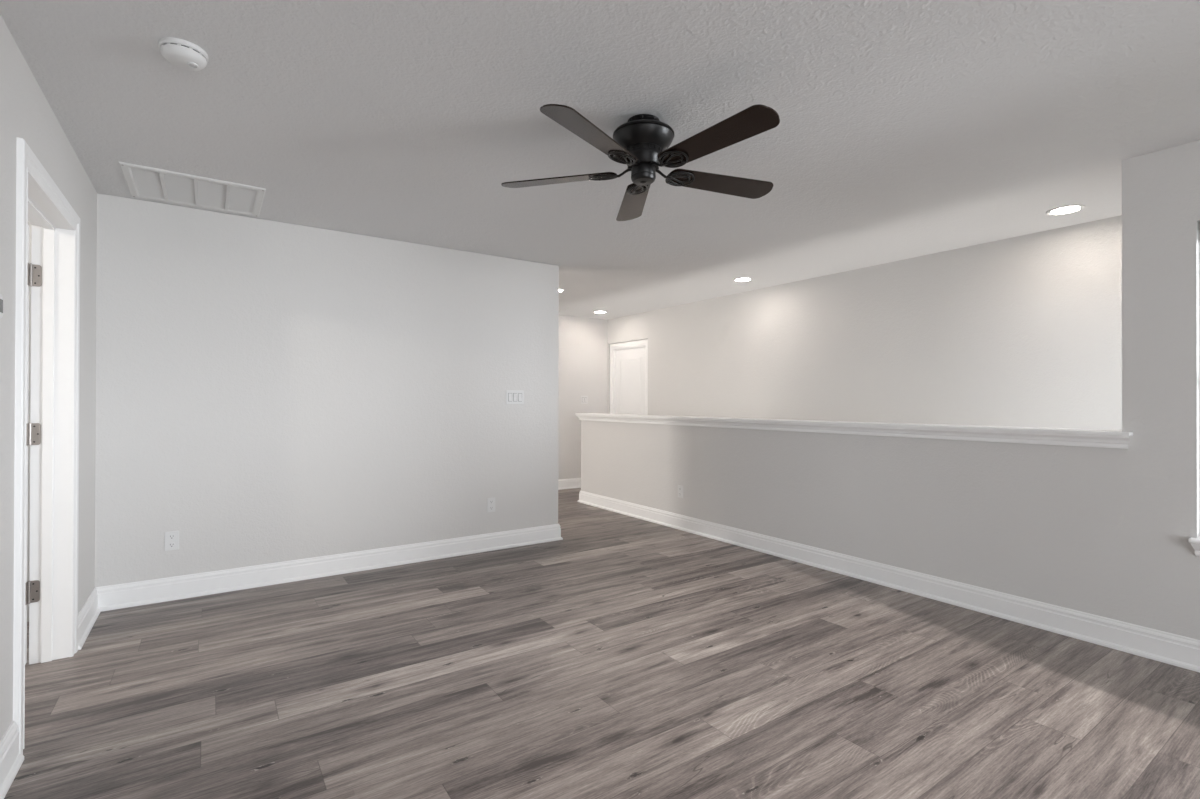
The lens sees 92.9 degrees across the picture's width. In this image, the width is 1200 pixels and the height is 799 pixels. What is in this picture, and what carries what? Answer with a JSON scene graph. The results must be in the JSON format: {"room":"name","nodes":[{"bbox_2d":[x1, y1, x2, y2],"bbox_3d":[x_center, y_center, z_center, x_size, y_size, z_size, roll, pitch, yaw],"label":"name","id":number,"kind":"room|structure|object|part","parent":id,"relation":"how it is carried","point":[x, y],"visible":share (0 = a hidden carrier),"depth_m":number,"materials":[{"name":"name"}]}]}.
{"room":"upstairs loft room","nodes":[
{"label":"upstairs loft room","id":0,"kind":"room"},
{"bbox_2d":[27,222,31,621],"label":"door","id":1,"kind":"structure","parent":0,"point":[29,224],"depth_m":3.17,"materials":[{"name":"paint"}]},
{"bbox_2d":[0,14,96,739],"bbox_3d":[-0.568,0.005,-0.263,0.140,2.440,8.608,0,0,-34],"label":"wall","id":2,"kind":"structure","parent":0,"point":[25,112],"depth_m":1.95,"materials":[{"name":"paint"}]},
{"bbox_2d":[0,294,2,317],"bbox_3d":[-1.828,-0.287,1.721,0.020,0.075,0.105,0,0,-34],"label":"thermostat","id":3,"kind":"object","parent":2,"relation":"attached to","point":[1,296],"visible":1,"depth_m":1.75,"materials":[{"name":"white plastic"}]},
{"bbox_2d":[13,137,79,753],"bbox_3d":[-2.669,0.166,2.111,0.965,2.126,1.035,0,0,-34],"label":"door frame","id":4,"kind":"structure","parent":2,"relation":"in","point":[52,275],"depth_m":2.67,"materials":[{"name":"white paint"}]},
{"bbox_2d":[0,587,100,798],"bbox_3d":[-0.501,1.156,-0.219,0.030,0.139,8.608,0,0,-34],"label":"baseboard","id":5,"kind":"structure","parent":2,"relation":"attached to","point":[11,761],"depth_m":1.91,"materials":[{"name":"white paint"}]},
{"bbox_2d":[95,193,558,586],"bbox_3d":[-1.748,0.020,4.221,3.257,2.440,0.125,0,0,-34],"label":"wall","id":6,"kind":"structure","parent":0,"point":[268,391],"depth_m":3.95,"materials":[{"name":"paint"}]},
{"bbox_2d":[164,531,178,550],"bbox_3d":[-2.644,0.873,3.525,0.072,0.116,0.009,0,0,-34],"label":"wall outlet","id":7,"kind":"object","parent":6,"relation":"attached to","point":[171,541],"visible":1,"depth_m":3.52,"materials":[{"name":"white plastic"}]},
{"bbox_2d":[96,524,562,611],"bbox_3d":[-1.950,1.169,4.080,3.800,0.139,0.185,0,0,-34],"label":"baseboard","id":8,"kind":"structure","parent":6,"relation":"attached to","point":[125,595],"depth_m":3.93,"materials":[{"name":"white paint"}]},
{"bbox_2d":[487,498,494,511],"bbox_3d":[-0.899,0.872,4.719,0.072,0.116,0.009,0,0,-34],"label":"wall outlet","id":9,"kind":"object","parent":6,"relation":"attached to","point":[490,501],"visible":1,"depth_m":4.71,"materials":[{"name":"white plastic"}]},
{"bbox_2d":[506,390,523,403],"bbox_3d":[-0.720,-0.018,4.841,0.164,0.117,0.013,0,0,-34],"label":"light switch","id":10,"kind":"object","parent":6,"relation":"attached to","point":[512,396],"visible":1,"depth_m":4.84,"materials":[{"name":"white plastic"}]},
{"bbox_2d":[558,315,607,479],"bbox_3d":[-2.430,0.028,6.790,6.057,2.440,0.140,0,0,-34],"label":"wall","id":11,"kind":"structure","parent":0,"point":[582,340],"depth_m":8.14,"materials":[{"name":"paint"}]},
{"bbox_2d":[558,478,580,489],"bbox_3d":[-2.111,1.177,6.314,6.057,0.139,1.003,0,0,-34],"label":"baseboard","id":12,"kind":"structure","parent":11,"relation":"attached to","point":[571,483],"depth_m":8.05,"materials":[{"name":"white paint"}]},
{"bbox_2d":[581,396,587,403],"bbox_3d":[-0.224,0.004,8.207,0.118,0.117,0.013,0,0,-34],"label":"light switch","id":13,"kind":"object","parent":11,"relation":"attached to","point":[584,399],"visible":1,"depth_m":8.21,"materials":[{"name":"white plastic"}]},
{"bbox_2d":[0,0,1199,319],"bbox_3d":[-0.482,-1.269,1.313,9.317,0.120,11.386,0,0,-34],"label":"ceiling","id":14,"kind":"structure","parent":0,"point":[906,129],"depth_m":2.37,"materials":[{"name":"paint"}]},
{"bbox_2d":[158,37,207,70],"bbox_3d":[-1.438,-1.182,1.973,0.140,0.052,0.140,0,0,36],"label":"smoke detector","id":15,"kind":"object","parent":14,"relation":"attached to","point":[183,54],"visible":1,"depth_m":1.94,"materials":[{"name":"white plastic"}]},
{"bbox_2d":[119,162,265,215],"bbox_3d":[-2.335,-1.199,3.312,0.647,0.012,0.570,0,0,-34],"label":"ceiling vent","id":16,"kind":"object","parent":14,"relation":"in","point":[142,181],"visible":1,"depth_m":3.27,"materials":[{"name":"white metal"}]},
{"bbox_2d":[593,311,606,313],"bbox_3d":[0.000,-1.179,7.714,0.194,0.007,0.194,0,0,-34],"label":"recessed light","id":17,"kind":"object","parent":14,"relation":"in","point":[598,312],"visible":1,"depth_m":7.73,"materials":[{"name":"white plastic"}]},
{"bbox_2d":[501,104,779,220],"bbox_3d":[0.222,-1.069,2.444,1.258,0.268,1.231,0,0,-34],"label":"ceiling fan","id":18,"kind":"object","parent":14,"relation":"hanging from","point":[642,143],"visible":1,"depth_m":2.37,"materials":[{"name":"brown metal"}]},
{"bbox_3d":[-0.188,-0.987,2.570,0.541,0.006,0.140,0,12,15],"label":"blade","id":19,"kind":"part","parent":18,"relation":"part of","materials":[{"name":"brown wood"}]},
{"bbox_3d":[-0.024,-0.988,2.143,0.140,0.006,0.541,14,7,32],"label":"blade","id":20,"kind":"part","parent":18,"relation":"part of","materials":[{"name":"brown wood"}]},
{"bbox_3d":[0.101,-0.993,2.493,0.100,0.039,0.034,0,0,15],"label":"blade arm","id":21,"kind":"part","parent":18,"relation":"part of","materials":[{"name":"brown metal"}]},
{"bbox_3d":[0.139,-0.993,2.394,0.034,0.039,0.100,0,0,33],"label":"blade arm","id":22,"kind":"part","parent":18,"relation":"part of","materials":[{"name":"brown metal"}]},
{"bbox_3d":[0.167,-0.985,2.857,0.140,0.006,0.541,-12,0,-3],"label":"blade","id":23,"kind":"part","parent":18,"relation":"part of","materials":[{"name":"brown wood"}]},
{"bbox_3d":[0.244,-0.993,2.399,0.034,0.039,0.100,0,0,-39],"label":"blade arm","id":24,"kind":"part","parent":18,"relation":"part of","materials":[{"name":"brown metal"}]},
{"bbox_3d":[0.272,-0.992,2.501,0.100,0.039,0.034,0,0,-21],"label":"blade arm","id":25,"kind":"part","parent":18,"relation":"part of","materials":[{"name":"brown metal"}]},
{"bbox_3d":[0.432,-0.987,2.167,0.140,0.006,0.541,16,-10,-38],"label":"blade","id":26,"kind":"part","parent":18,"relation":"part of","materials":[{"name":"brown wood"}]},
{"bbox_3d":[0.550,-0.985,2.608,0.541,0.006,0.140,0,-12,-21],"label":"blade","id":27,"kind":"part","parent":18,"relation":"part of","materials":[{"name":"brown wood"}]},
{"bbox_2d":[733,277,752,281],"bbox_3d":[1.415,-1.184,5.646,0.194,0.007,0.194,0,0,-34],"label":"recessed light","id":28,"kind":"object","parent":14,"relation":"in","point":[743,279],"visible":1,"depth_m":5.63,"materials":[{"name":"white plastic"}]},
{"bbox_2d":[1046,205,1085,215],"bbox_3d":[2.923,-1.188,3.585,0.194,0.007,0.194,0,0,-34],"label":"recessed light","id":29,"kind":"object","parent":14,"relation":"in","point":[1069,209],"visible":1,"depth_m":3.58,"materials":[{"name":"white plastic"}]},
{"bbox_2d":[4,488,1199,798],"bbox_3d":[-0.383,1.331,1.176,9.107,0.200,11.634,0,0,-34],"label":"floor","id":30,"kind":"structure","parent":0,"point":[622,656],"depth_m":2.44,"materials":[{"name":"laminate"}]},
{"bbox_2d":[607,215,1121,429],"bbox_3d":[1.864,1.385,5.990,0.140,5.140,6.306,0,0,-34],"label":"wall","id":31,"kind":"structure","parent":0,"point":[1024,330],"depth_m":4.73,"materials":[{"name":"paint"}]},
{"bbox_2d":[610,339,647,414],"bbox_3d":[0.447,0.224,8.084,0.124,2.073,0.896,0,0,-34],"label":"door","id":32,"kind":"structure","parent":31,"relation":"in","point":[628,360],"depth_m":8.08,"materials":[{"name":"white paint"}]},
{"bbox_3d":[0.421,0.230,8.067,0.004,1.620,0.480,0,0,-34],"label":"panel moulding","id":33,"kind":"part","parent":32,"relation":"part of","materials":[{"name":"white paint"}]},
{"bbox_2d":[581,140,1199,639],"bbox_3d":[2.675,0.025,2.862,0.130,2.440,10.103,0,0,-34],"label":"wall","id":34,"kind":"structure","parent":0,"point":[1104,532],"depth_m":3.14,"materials":[{"name":"paint"}]},
{"bbox_2d":[678,485,682,497],"bbox_3d":[0.776,0.889,5.509,0.009,0.116,0.072,0,0,-34],"label":"wall outlet","id":35,"kind":"object","parent":34,"relation":"attached to","point":[680,488],"visible":1,"depth_m":5.50,"materials":[{"name":"white plastic"}]},
{"bbox_2d":[576,413,1132,448],"bbox_3d":[1.238,0.217,4.961,0.218,0.064,5.102,0,0,-34],"label":"trim","id":36,"kind":"structure","parent":34,"relation":"attached to","point":[1104,441],"depth_m":3.69,"materials":[{"name":"white paint"}]},
{"bbox_2d":[577,491,1199,672],"bbox_3d":[2.651,1.175,2.862,0.160,0.139,10.133,0,0,-34],"label":"baseboard","id":37,"kind":"structure","parent":34,"relation":"attached to","point":[1161,646],"depth_m":3.46,"materials":[{"name":"white paint"}]},
{"bbox_2d":[1188,537,1199,543],"bbox_3d":[3.209,0.647,1.970,0.110,0.020,1.650,0,0,-34],"label":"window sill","id":38,"kind":"structure","parent":34,"relation":"attached to","point":[1190,540],"depth_m":2.61,"materials":[{"name":"white paint"}]},
{"bbox_2d":[1191,543,1199,555],"bbox_3d":[3.192,0.687,1.954,0.036,0.060,1.645,0,0,-34],"label":"trim","id":39,"kind":"structure","parent":34,"relation":"attached to","point":[1196,547],"depth_m":2.62,"materials":[{"name":"white paint"}]}
]}

